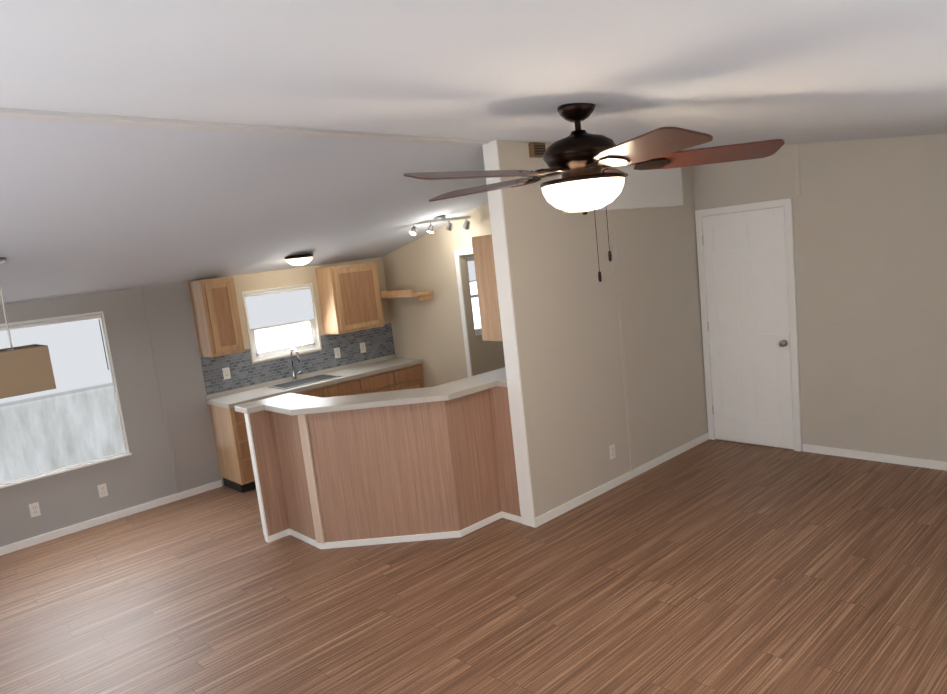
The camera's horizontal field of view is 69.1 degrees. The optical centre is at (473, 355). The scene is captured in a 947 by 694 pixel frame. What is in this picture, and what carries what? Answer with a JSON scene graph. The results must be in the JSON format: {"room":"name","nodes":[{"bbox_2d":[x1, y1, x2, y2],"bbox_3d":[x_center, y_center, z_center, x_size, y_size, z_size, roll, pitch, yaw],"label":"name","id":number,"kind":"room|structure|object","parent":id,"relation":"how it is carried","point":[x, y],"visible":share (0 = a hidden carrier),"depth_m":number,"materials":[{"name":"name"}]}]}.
{"room":"living room","nodes":[
{"label":"living room","id":0,"kind":"room"},
{"bbox_2d":[0,254,504,546],"bbox_3d":[-2.208,0.129,7.125,9.120,2.157,0.120,-14,11,-41],"label":"wall","id":1,"kind":"structure","parent":0,"point":[143,473],"depth_m":6.33,"materials":[{"name":"grey paint"}]},
{"bbox_2d":[29,502,40,517],"bbox_3d":[-3.671,1.293,5.755,0.070,0.114,0.008,-14,11,-41],"label":"electrical outlet","id":2,"kind":"object","parent":1,"relation":"attached to","point":[34,508],"visible":1,"depth_m":5.75,"materials":[{"name":"white plastic"}]},
{"bbox_2d":[0,311,131,488],"bbox_3d":[-3.628,0.358,5.795,1.162,1.312,0.115,-14,11,-41],"label":"dining room window","id":3,"kind":"structure","parent":1,"relation":"in","point":[72,420],"depth_m":5.88,"materials":[{"name":"white"}]},
{"bbox_2d":[97,483,107,497],"bbox_3d":[-3.288,1.200,6.101,0.070,0.114,0.008,-14,11,-41],"label":"electrical outlet","id":4,"kind":"object","parent":1,"relation":"attached to","point":[102,490],"visible":1,"depth_m":6.10,"materials":[{"name":"white plastic"}]},
{"bbox_2d":[0,480,222,555],"bbox_3d":[-3.885,1.606,5.573,3.800,0.065,0.012,-14,11,-41],"label":"baseboard","id":5,"kind":"structure","parent":1,"relation":"attached to","point":[58,533],"depth_m":6.12,"materials":[{"name":"white wood"}]},
{"bbox_2d":[188,277,244,356],"bbox_3d":[-2.446,-0.365,6.572,0.320,0.720,0.339,-14,11,-41],"label":"upper cabinet","id":6,"kind":"object","parent":1,"relation":"attached to","point":[216,316],"visible":1,"depth_m":6.46,"materials":[{"name":"brown wood"}]},
{"bbox_2d":[242,283,320,361],"bbox_3d":[-2.021,-0.353,7.243,0.792,0.722,0.094,-14,11,-41],"label":"kitchen window","id":7,"kind":"structure","parent":1,"relation":"in","point":[280,321],"depth_m":7.22,"materials":[{"name":"white"}]},
{"bbox_2d":[201,323,394,394],"bbox_3d":[-1.785,0.004,7.417,2.268,0.374,0.010,-14,11,-41],"label":"tile backsplash","id":8,"kind":"structure","parent":1,"relation":"attached to","point":[246,372],"depth_m":7.35,"materials":[{"name":"tile"}]},
{"bbox_2d":[222,367,230,379],"bbox_3d":[-2.443,0.180,6.808,0.070,0.114,0.008,-14,11,-41],"label":"outlet","id":9,"kind":"object","parent":8,"relation":"attached to","point":[226,373],"visible":1,"depth_m":6.80,"materials":[{"name":"white plastic"}]},
{"bbox_2d":[334,347,340,357],"bbox_3d":[-1.513,-0.026,7.648,0.070,0.114,0.008,-14,11,-41],"label":"outlet","id":10,"kind":"object","parent":8,"relation":"attached to","point":[337,352],"visible":1,"depth_m":7.64,"materials":[{"name":"white plastic"}]},
{"bbox_2d":[360,342,365,352],"bbox_3d":[-1.265,-0.086,7.872,0.070,0.114,0.008,-14,11,-41],"label":"outlet","id":11,"kind":"object","parent":8,"relation":"attached to","point":[362,348],"visible":1,"depth_m":7.87,"materials":[{"name":"white plastic"}]},
{"bbox_2d":[315,262,384,333],"bbox_3d":[-1.342,-0.633,7.568,0.600,0.720,0.339,-14,11,-41],"label":"upper cabinet","id":12,"kind":"object","parent":1,"relation":"attached to","point":[350,297],"visible":1,"depth_m":7.42,"materials":[{"name":"brown wood"}]},
{"bbox_2d":[141,144,800,492],"bbox_3d":[-0.283,0.096,4.188,6.726,2.528,6.806,-14,11,-41],"label":"trim","id":13,"kind":"structure","parent":1,"relation":"attached to","point":[797,167],"depth_m":5.74,"materials":[{"name":"grey paint"}]},
{"bbox_2d":[467,256,481,335],"bbox_3d":[0.167,-0.819,9.220,0.882,1.032,0.094,-14,11,-41],"label":"room window","id":14,"kind":"structure","parent":1,"relation":"in","point":[474,295],"depth_m":9.10,"materials":[{"name":"white glass"}]},
{"bbox_2d":[383,202,491,387],"bbox_3d":[0.134,-0.421,6.975,0.100,2.775,3.220,-14,11,-41],"label":"wall","id":15,"kind":"structure","parent":0,"point":[429,333],"depth_m":7.47,"materials":[{"name":"beige paint"}]},
{"bbox_2d":[380,289,432,301],"bbox_3d":[-0.834,-0.664,7.678,0.299,0.140,0.859,-14,11,-41],"label":"shelf","id":16,"kind":"object","parent":15,"relation":"attached to","point":[423,295],"visible":0.81,"depth_m":7.41,"materials":[{"name":"brown wood"}]},
{"bbox_2d":[454,244,523,455],"bbox_3d":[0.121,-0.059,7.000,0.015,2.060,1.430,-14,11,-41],"label":"door trim","id":17,"kind":"structure","parent":15,"relation":"attached to","point":[508,336],"depth_m":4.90,"materials":[{"name":"white wood"}]},
{"bbox_2d":[0,439,946,693],"bbox_3d":[0.331,1.373,4.644,9.120,0.120,7.290,-14,11,-41],"label":"floor","id":18,"kind":"structure","parent":0,"point":[710,566],"depth_m":4.07,"materials":[{"name":"wood"}]},
{"bbox_2d":[209,404,255,492],"bbox_3d":[-2.177,0.847,6.753,0.520,0.844,0.517,-14,11,-41],"label":"base cabinet","id":19,"kind":"object","parent":18,"relation":"on","point":[232,449],"depth_m":6.49,"materials":[{"name":"brown wood"}]},
{"bbox_2d":[205,354,422,408],"bbox_3d":[-1.590,0.239,7.249,2.288,0.080,0.533,-14,11,-41],"label":"countertop","id":20,"kind":"structure","parent":19,"relation":"on","point":[229,399],"depth_m":7.10,"materials":[{"name":"beige laminate"}]},
{"bbox_2d":[290,348,300,380],"bbox_3d":[-1.838,0.092,7.223,0.115,0.349,0.186,-14,11,-41],"label":"kitchen faucet","id":21,"kind":"object","parent":20,"relation":"on","point":[294,377],"visible":0.9,"depth_m":7.24,"materials":[{"name":"silver metal"}]},
{"bbox_2d":[296,386,324,397],"bbox_3d":[-1.820,0.761,7.074,0.456,0.844,0.517,-14,11,-41],"label":"base cabinet","id":22,"kind":"object","parent":18,"relation":"on","point":[320,391],"depth_m":6.93,"materials":[{"name":"brown wood"}]},
{"bbox_2d":[325,378,364,397],"bbox_3d":[-1.492,0.681,7.370,0.442,0.844,0.517,-14,11,-41],"label":"base cabinet","id":23,"kind":"object","parent":18,"relation":"on","point":[350,387],"depth_m":7.16,"materials":[{"name":"brown wood"}]},
{"bbox_2d":[234,367,521,548],"bbox_3d":[-0.378,0.730,5.425,2.300,1.072,1.538,-14,11,-41],"label":"peninsula bar","id":24,"kind":"object","parent":18,"relation":"on","point":[416,464],"visible":0.83,"depth_m":4.96,"materials":[{"name":"brown wood"}]},
{"bbox_2d":[361,369,396,393],"bbox_3d":[-1.169,0.603,7.662,0.442,0.844,0.517,-14,11,-41],"label":"base cabinet","id":25,"kind":"object","parent":18,"relation":"on","point":[384,381],"depth_m":7.46,"materials":[{"name":"brown wood"}]},
{"bbox_2d":[397,363,423,389],"bbox_3d":[-0.859,0.527,7.942,0.408,0.844,0.517,-14,11,-41],"label":"base cabinet","id":26,"kind":"object","parent":18,"relation":"on","point":[409,377],"depth_m":7.72,"materials":[{"name":"brown wood"}]},
{"bbox_2d":[0,0,946,304],"bbox_3d":[0.066,-1.039,4.289,9.120,0.906,7.290,-14,11,-41],"label":"ceiling","id":27,"kind":"structure","parent":0,"point":[88,208],"depth_m":2.66,"materials":[{"name":"white paint"}]},
{"bbox_2d":[0,259,55,398],"bbox_3d":[-3.020,-0.186,4.458,0.330,0.865,0.400,-14,11,-41],"label":"pendant lamp","id":28,"kind":"object","parent":27,"relation":"hanging from","point":[26,369],"visible":0.98,"depth_m":4.38,"materials":[{"name":"brown metal"}]},
{"bbox_2d":[0,108,489,146],"bbox_3d":[-1.532,-1.011,2.958,0.090,0.028,4.797,2,11,43],"label":"trim","id":29,"kind":"structure","parent":27,"relation":"attached to","point":[49,116],"depth_m":3.24,"materials":[{"name":"white wood"}]},
{"bbox_2d":[285,254,313,265],"bbox_3d":[-1.698,-0.927,6.715,0.280,0.106,0.280,-14,11,-41],"label":"flush-mount ceiling light","id":30,"kind":"object","parent":27,"relation":"attached to","point":[299,260],"visible":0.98,"depth_m":6.62,"materials":[{"name":"white glass"}]},
{"bbox_2d":[409,216,469,235],"bbox_3d":[-0.329,-1.270,6.693,0.609,0.155,0.120,-6,8,3],"label":"track light","id":31,"kind":"object","parent":27,"relation":"attached to","point":[430,229],"visible":0.98,"depth_m":6.67,"materials":[{"name":"silver metal"}]},
{"bbox_2d":[403,103,784,281],"bbox_3d":[0.428,-0.681,2.951,1.592,0.744,1.592,-14,11,-41],"label":"ceiling fan","id":32,"kind":"object","parent":27,"relation":"hanging from","point":[578,159],"visible":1,"depth_m":2.82,"materials":[{"name":"brown wood"}]},
{"bbox_2d":[490,140,707,517],"bbox_3d":[1.801,-0.489,6.231,4.220,2.765,0.120,-14,11,-41],"label":"wall","id":33,"kind":"structure","parent":0,"point":[565,302],"depth_m":5.43,"materials":[{"name":"beige paint"}]},
{"bbox_2d":[472,234,502,340],"bbox_3d":[0.402,-0.549,5.217,0.820,0.760,0.271,-14,11,-41],"label":"upper cabinet","id":34,"kind":"object","parent":33,"relation":"attached to","point":[485,273],"depth_m":4.95,"materials":[{"name":"brown wood"}]},
{"bbox_2d":[528,143,545,157],"bbox_3d":[0.451,-1.442,4.839,0.130,0.095,0.047,-14,11,-41],"label":"door chime","id":35,"kind":"object","parent":33,"relation":"attached to","point":[537,150],"visible":0.85,"depth_m":4.81,"materials":[{"name":"brown plastic"}]},
{"bbox_2d":[492,140,708,527],"bbox_3d":[1.210,-0.315,5.610,2.500,2.730,0.012,-14,11,-41],"label":"baseboard","id":36,"kind":"structure","parent":33,"relation":"attached to","point":[567,506],"depth_m":4.93,"materials":[{"name":"white wood"}]},
{"bbox_2d":[609,444,615,459],"bbox_3d":[1.129,0.785,5.589,0.070,0.114,0.008,-14,11,-41],"label":"outlet","id":37,"kind":"object","parent":33,"relation":"attached to","point":[612,451],"visible":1,"depth_m":5.58,"materials":[{"name":"white plastic"}]},
{"bbox_2d":[560,165,682,213],"bbox_3d":[1.225,-1.423,5.518,1.530,0.494,0.089,-14,11,-41],"label":"box","id":38,"kind":"object","parent":33,"relation":"attached to","point":[655,188],"visible":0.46,"depth_m":5.65,"materials":[{"name":"white"}]},
{"bbox_2d":[693,133,946,461],"bbox_3d":[3.422,-0.489,5.116,0.120,2.737,3.710,-14,11,-41],"label":"wall","id":39,"kind":"structure","parent":0,"point":[870,231],"depth_m":5.41,"materials":[{"name":"beige paint"}]},
{"bbox_2d":[695,198,801,451],"bbox_3d":[2.424,-0.240,6.128,0.090,2.170,0.870,-14,11,-41],"label":"interior door","id":40,"kind":"structure","parent":39,"relation":"in","point":[746,271],"depth_m":6.12,"materials":[{"name":"white wood"}]},
{"bbox_2d":[802,444,946,470],"bbox_3d":[3.806,0.852,4.951,0.012,0.065,2.795,-14,11,-41],"label":"baseboard","id":41,"kind":"structure","parent":39,"relation":"attached to","point":[932,464],"depth_m":5.54,"materials":[{"name":"white wood"}]}
]}

